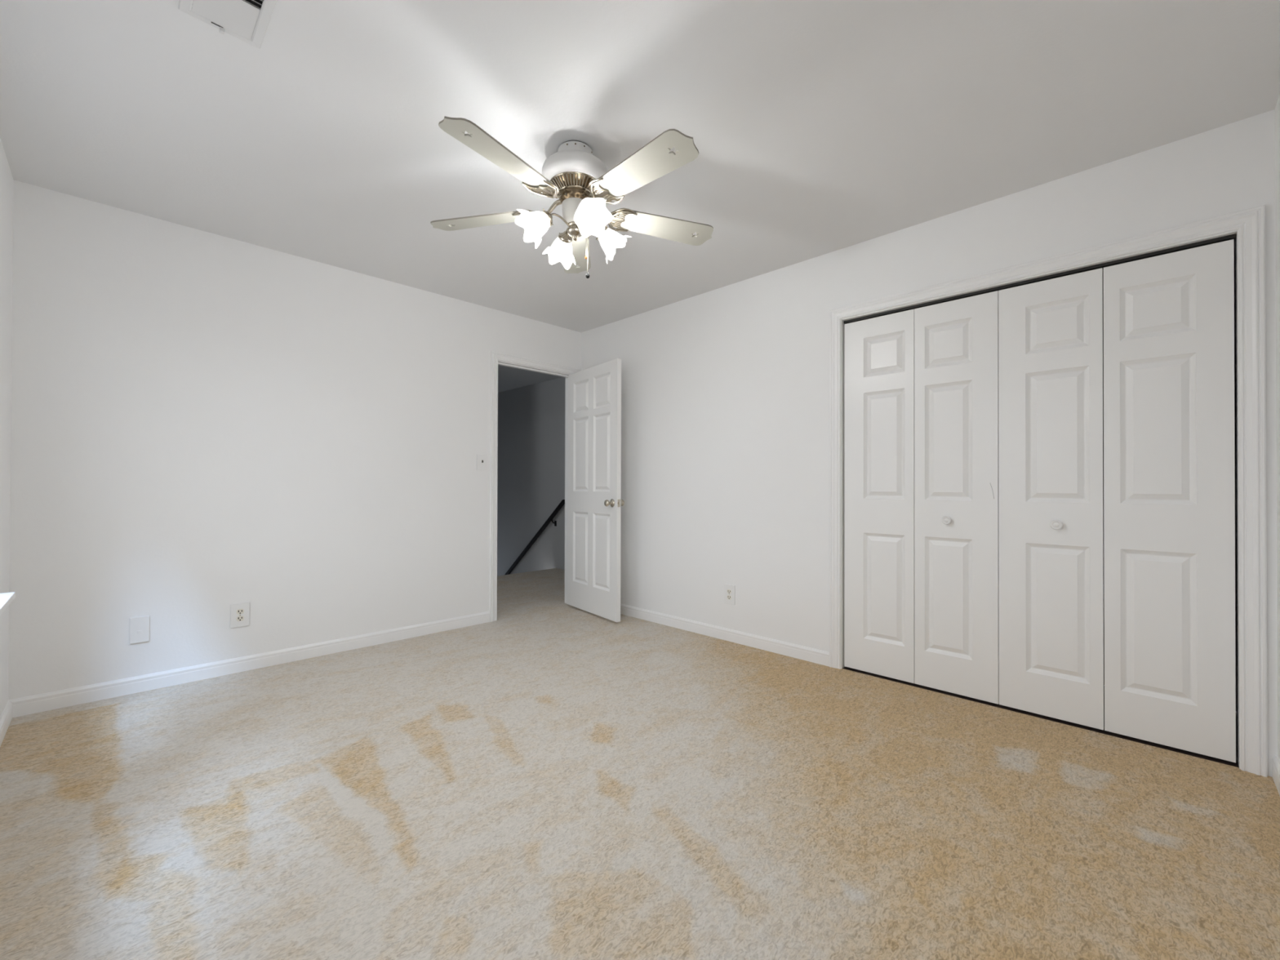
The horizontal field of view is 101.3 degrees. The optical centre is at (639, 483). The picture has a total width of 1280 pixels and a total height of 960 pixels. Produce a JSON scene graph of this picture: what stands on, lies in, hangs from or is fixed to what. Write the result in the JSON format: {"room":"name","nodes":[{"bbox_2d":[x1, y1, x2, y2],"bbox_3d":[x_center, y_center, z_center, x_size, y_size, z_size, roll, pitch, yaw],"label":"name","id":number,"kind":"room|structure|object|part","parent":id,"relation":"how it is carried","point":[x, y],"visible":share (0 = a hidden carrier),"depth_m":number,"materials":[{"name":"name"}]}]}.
{"room":"empty bedroom","nodes":[
{"label":"empty bedroom","id":0,"kind":"room"},
{"bbox_2d":[0,137,13,716],"bbox_3d":[-1.426,-0.165,0.889,4.123,2.440,0.115,0,0,45],"label":"wall","id":1,"kind":"structure","parent":0,"point":[6,181],"depth_m":2.24,"materials":[{"name":"white paint"}]},
{"bbox_2d":[0,700,12,746],"bbox_3d":[-1.425,1.015,0.968,3.981,0.081,0.013,0,0,45],"label":"baseboard","id":2,"kind":"structure","parent":1,"relation":"attached to","point":[6,717],"depth_m":2.23,"materials":[{"name":"white paint"}]},
{"bbox_2d":[0,591,15,615],"bbox_3d":[-1.962,-0.276,1.473,1.106,1.514,0.190,0,0,45],"label":"window","id":3,"kind":"structure","parent":1,"relation":"in","point":[6,598],"depth_m":1.80,"materials":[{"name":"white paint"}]},
{"bbox_2d":[8,180,581,699],"bbox_3d":[-1.733,-0.150,3.594,0.115,2.440,3.532,0,0,45],"label":"wall","id":4,"kind":"structure","parent":0,"point":[203,423],"depth_m":2.92,"materials":[{"name":"white paint"}]},
{"bbox_2d":[129,615,149,644],"bbox_3d":[-2.550,0.746,2.674,0.010,0.131,0.074,0,0,45],"label":"cable plate","id":5,"kind":"object","parent":4,"relation":"attached to","point":[139,626],"visible":1,"depth_m":2.67,"materials":[{"name":"white plastic"}]},
{"bbox_2d":[230,602,249,627],"bbox_3d":[-2.262,0.745,2.967,0.010,0.133,0.087,0,0,45],"label":"wall outlet","id":6,"kind":"object","parent":4,"relation":"attached to","point":[239,612],"visible":1,"depth_m":2.96,"materials":[{"name":"white plastic"}]},
{"bbox_2d":[236,615,244,621],"bbox_3d":[-2.259,0.764,2.964,0.001,0.029,0.034,0,0,45],"label":"receptacle","id":7,"kind":"object","parent":6,"relation":"attached to","point":[239,618],"depth_m":2.96,"materials":[{"name":"white plastic"}]},
{"bbox_2d":[236,608,244,614],"bbox_3d":[-2.259,0.725,2.964,0.001,0.029,0.034,0,0,45],"label":"receptacle","id":8,"kind":"object","parent":6,"relation":"attached to","point":[239,611],"depth_m":2.96,"materials":[{"name":"white plastic"}]},
{"bbox_2d":[8,611,489,717],"bbox_3d":[-2.010,1.027,3.219,0.013,0.081,2.395,0,0,45],"label":"baseboard","id":9,"kind":"structure","parent":4,"relation":"attached to","point":[30,704],"depth_m":2.90,"materials":[{"name":"white paint"}]},
{"bbox_2d":[476,453,487,470],"bbox_3d":[-1.210,-0.162,4.027,0.022,0.122,0.085,0,0,45],"label":"light switch","id":10,"kind":"object","parent":4,"relation":"attached to","point":[482,460],"visible":1,"depth_m":4.03,"materials":[{"name":"white plastic"}]},
{"bbox_2d":[488,351,580,622],"bbox_3d":[-0.894,0.025,4.431,0.133,2.105,0.880,0,0,45],"label":"door frame","id":11,"kind":"structure","parent":4,"relation":"attached to","point":[497,358],"depth_m":4.11,"materials":[{"name":"white paint"}]},
{"bbox_2d":[567,358,624,622],"bbox_3d":[-0.392,0.054,4.321,0.170,2.013,0.783,0,0,-37],"label":"door","id":12,"kind":"structure","parent":4,"relation":"in","point":[594,501],"depth_m":4.27,"materials":[{"name":"white paint"}]},
{"bbox_3d":[-0.239,0.152,4.032,0.067,0.063,0.063,0,0,-37],"label":"knob","id":13,"kind":"part","parent":12,"relation":"part of","materials":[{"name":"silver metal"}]},
{"bbox_2d":[497,377,565,576],"bbox_3d":[-1.470,1.222,7.202,4.585,5.140,0.100,0,0,45],"label":"wall","id":14,"kind":"structure","parent":0,"point":[531,477],"depth_m":7.15,"materials":[{"name":"grey paint"}]},
{"bbox_2d":[504,499,564,574],"bbox_3d":[-1.729,1.131,7.333,2.288,1.858,0.082,0,0,45],"label":"handrail","id":15,"kind":"object","parent":14,"relation":"attached to","point":[561,504],"visible":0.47,"depth_m":6.92,"materials":[{"name":"black wood"}]},
{"bbox_2d":[0,568,1279,959],"bbox_3d":[-0.541,1.101,3.144,5.828,0.060,4.372,0,0,45],"label":"floor","id":16,"kind":"structure","parent":0,"point":[568,782],"depth_m":1.67,"materials":[{"name":"beige carpet"}]},
{"bbox_2d":[0,0,1279,392],"bbox_3d":[-1.527,-1.416,4.136,8.823,0.100,4.577,0,0,45],"label":"ceiling","id":17,"kind":"structure","parent":0,"point":[816,127],"depth_m":1.95,"materials":[{"name":"white paint"}]},
{"bbox_2d":[177,0,276,48],"bbox_3d":[-1.164,-1.371,1.487,0.309,0.020,0.197,0,0,45],"label":"ceiling vent","id":18,"kind":"object","parent":17,"relation":"in","point":[246,20],"visible":1,"depth_m":1.54,"materials":[{"name":"white metal"}]},
{"bbox_3d":[-1.262,-1.367,1.584,0.013,0.012,0.012,0,0,45],"label":"damper lever","id":19,"kind":"part","parent":18,"relation":"part of","materials":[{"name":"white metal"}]},
{"bbox_2d":[430,115,713,278],"bbox_3d":[-0.244,-1.111,2.126,1.215,0.525,1.243,0,0,45],"label":"ceiling fan","id":20,"kind":"object","parent":17,"relation":"hanging from","point":[580,180],"visible":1,"depth_m":2.06,"materials":[{"name":"white"}]},
{"bbox_3d":[-0.672,-1.129,2.254,0.483,0.006,0.142,-1,11,12],"label":"fan blade","id":21,"kind":"part","parent":20,"relation":"part of","materials":[{"name":"grey wood"}]},
{"bbox_3d":[-0.475,-1.123,1.809,0.142,0.006,0.483,14,8,29],"label":"fan blade","id":22,"kind":"part","parent":20,"relation":"part of","materials":[{"name":"grey wood"}]},
{"bbox_3d":[-0.410,-1.035,2.093,0.105,0.147,0.150,-40,17,-22],"label":"lamp shade","id":23,"kind":"part","parent":20,"relation":"part of","materials":[{"name":"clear glass"}]},
{"bbox_3d":[-0.402,-1.042,2.097,0.072,0.047,0.046,-40,17,-22],"label":"light bulb","id":24,"kind":"part","parent":20,"relation":"part of","materials":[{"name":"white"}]},
{"bbox_3d":[-0.419,-1.146,2.196,0.202,0.066,0.130,-1,11,12],"label":"iron arm","id":25,"kind":"part","parent":20,"relation":"part of","materials":[{"name":"gold metal"}]},
{"bbox_3d":[-0.342,-1.145,2.032,0.130,0.067,0.202,14,8,29],"label":"iron arm","id":26,"kind":"part","parent":20,"relation":"part of","materials":[{"name":"gold metal"}]},
{"bbox_3d":[-0.340,-1.064,2.119,0.119,0.059,0.068,0,0,-8],"label":"light arm","id":27,"kind":"part","parent":20,"relation":"part of","materials":[{"name":"gold metal"}]},
{"bbox_3d":[-0.342,-1.033,2.309,0.150,0.147,0.105,0,-37,-27],"label":"lamp shade","id":28,"kind":"part","parent":20,"relation":"part of","materials":[{"name":"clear glass"}]},
{"bbox_3d":[-0.316,-1.063,2.239,0.068,0.059,0.119,0,0,-8],"label":"light arm","id":29,"kind":"part","parent":20,"relation":"part of","materials":[{"name":"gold metal"}]},
{"bbox_3d":[-0.310,-1.132,2.578,0.142,0.006,0.483,-12,1,-6],"label":"fan blade","id":30,"kind":"part","parent":20,"relation":"part of","materials":[{"name":"grey"}]},
{"bbox_3d":[-0.220,-1.064,2.094,0.068,0.059,0.119,0,0,-8],"label":"light arm","id":31,"kind":"part","parent":20,"relation":"part of","materials":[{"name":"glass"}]},
{"bbox_3d":[-0.199,-1.042,2.033,0.046,0.047,0.072,0,37,-27],"label":"light bulb","id":32,"kind":"part","parent":20,"relation":"part of","materials":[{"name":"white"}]},
{"bbox_3d":[-0.195,-1.035,2.024,0.150,0.147,0.105,0,37,-27],"label":"lamp shade","id":33,"kind":"part","parent":20,"relation":"part of","materials":[{"name":"white glass"}]},
{"bbox_3d":[-0.163,-1.142,2.054,0.130,0.068,0.202,16,-8,-41],"label":"iron arm","id":34,"kind":"part","parent":20,"relation":"part of","materials":[{"name":"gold metal"}]},
{"bbox_3d":[-0.126,-1.033,2.240,0.105,0.147,0.150,41,-18,-21],"label":"lamp shade","id":35,"kind":"part","parent":20,"relation":"part of","materials":[{"name":"white glass"}]},
{"bbox_3d":[-0.128,-1.149,2.232,0.201,0.064,0.130,0,-12,-24],"label":"iron arm","id":36,"kind":"part","parent":20,"relation":"part of","materials":[{"name":"gold metal"}]},
{"bbox_3d":[0.008,-1.115,1.859,0.142,0.006,0.483,16,-8,-41],"label":"fan blade","id":37,"kind":"part","parent":20,"relation":"part of","materials":[{"name":"white wood"}]},
{"bbox_3d":[0.110,-1.137,2.334,0.483,0.006,0.142,0,-12,-24],"label":"fan blade","id":38,"kind":"part","parent":20,"relation":"part of","materials":[{"name":"grey wood"}]},
{"bbox_2d":[581,109,1277,777],"bbox_3d":[0.975,-0.144,3.321,4.123,2.440,0.115,0,0,45],"label":"wall","id":39,"kind":"structure","parent":0,"point":[725,390],"depth_m":3.29,"materials":[{"name":"white paint"}]},
{"bbox_2d":[620,604,829,666],"bbox_3d":[0.296,1.037,3.891,2.324,0.081,0.013,0,0,45],"label":"baseboard","id":40,"kind":"structure","parent":39,"relation":"attached to","point":[802,652],"depth_m":3.55,"materials":[{"name":"white paint"}]},
{"bbox_2d":[724,583,735,604],"bbox_3d":[0.612,0.759,3.584,0.087,0.133,0.010,0,0,45],"label":"wall outlet","id":41,"kind":"object","parent":39,"relation":"attached to","point":[729,589],"visible":1,"depth_m":3.58,"materials":[{"name":"white plastic"}]},
{"bbox_2d":[844,290,999,704],"bbox_3d":[1.460,0.062,2.793,0.751,2.001,0.058,0,0,45],"label":"door","id":42,"kind":"structure","parent":39,"relation":"in","point":[922,571],"depth_m":2.76,"materials":[{"name":"white paint"}]},
{"bbox_3d":[1.561,0.188,2.669,0.044,0.044,0.026,0,0,45],"label":"knob","id":43,"kind":"part","parent":42,"relation":"part of","materials":[{"name":"white ceramic"}]},
{"bbox_2d":[829,204,1267,777],"bbox_3d":[1.746,0.027,2.546,1.656,2.094,0.133,0,0,45],"label":"door frame","id":44,"kind":"structure","parent":39,"relation":"attached to","point":[1246,228],"depth_m":1.98,"materials":[{"name":"white paint"}]},
{"bbox_2d":[998,239,1235,762],"bbox_3d":[1.997,0.060,2.263,0.754,2.001,0.058,0,0,45],"label":"door","id":45,"kind":"structure","parent":39,"relation":"in","point":[1134,473],"depth_m":2.22,"materials":[{"name":"white paint"}]},
{"bbox_3d":[1.874,0.187,2.360,0.044,0.044,0.026,0,0,45],"label":"knob","id":46,"kind":"part","parent":45,"relation":"part of","materials":[{"name":"white ceramic"}]},
{"bbox_2d":[1275,93,1279,759],"bbox_3d":[1.201,-0.159,0.697,0.115,2.440,3.302,0,0,45],"label":"wall","id":47,"kind":"structure","parent":0,"point":[1277,105],"depth_m":1.88,"materials":[{"name":"white paint"}]},
{"bbox_2d":[1271,755,1279,795],"bbox_3d":[1.152,1.021,0.735,0.013,0.081,3.302,0,0,45],"label":"baseboard","id":48,"kind":"structure","parent":47,"relation":"attached to","point":[1276,762],"depth_m":1.86,"materials":[{"name":"white paint"}]}
]}

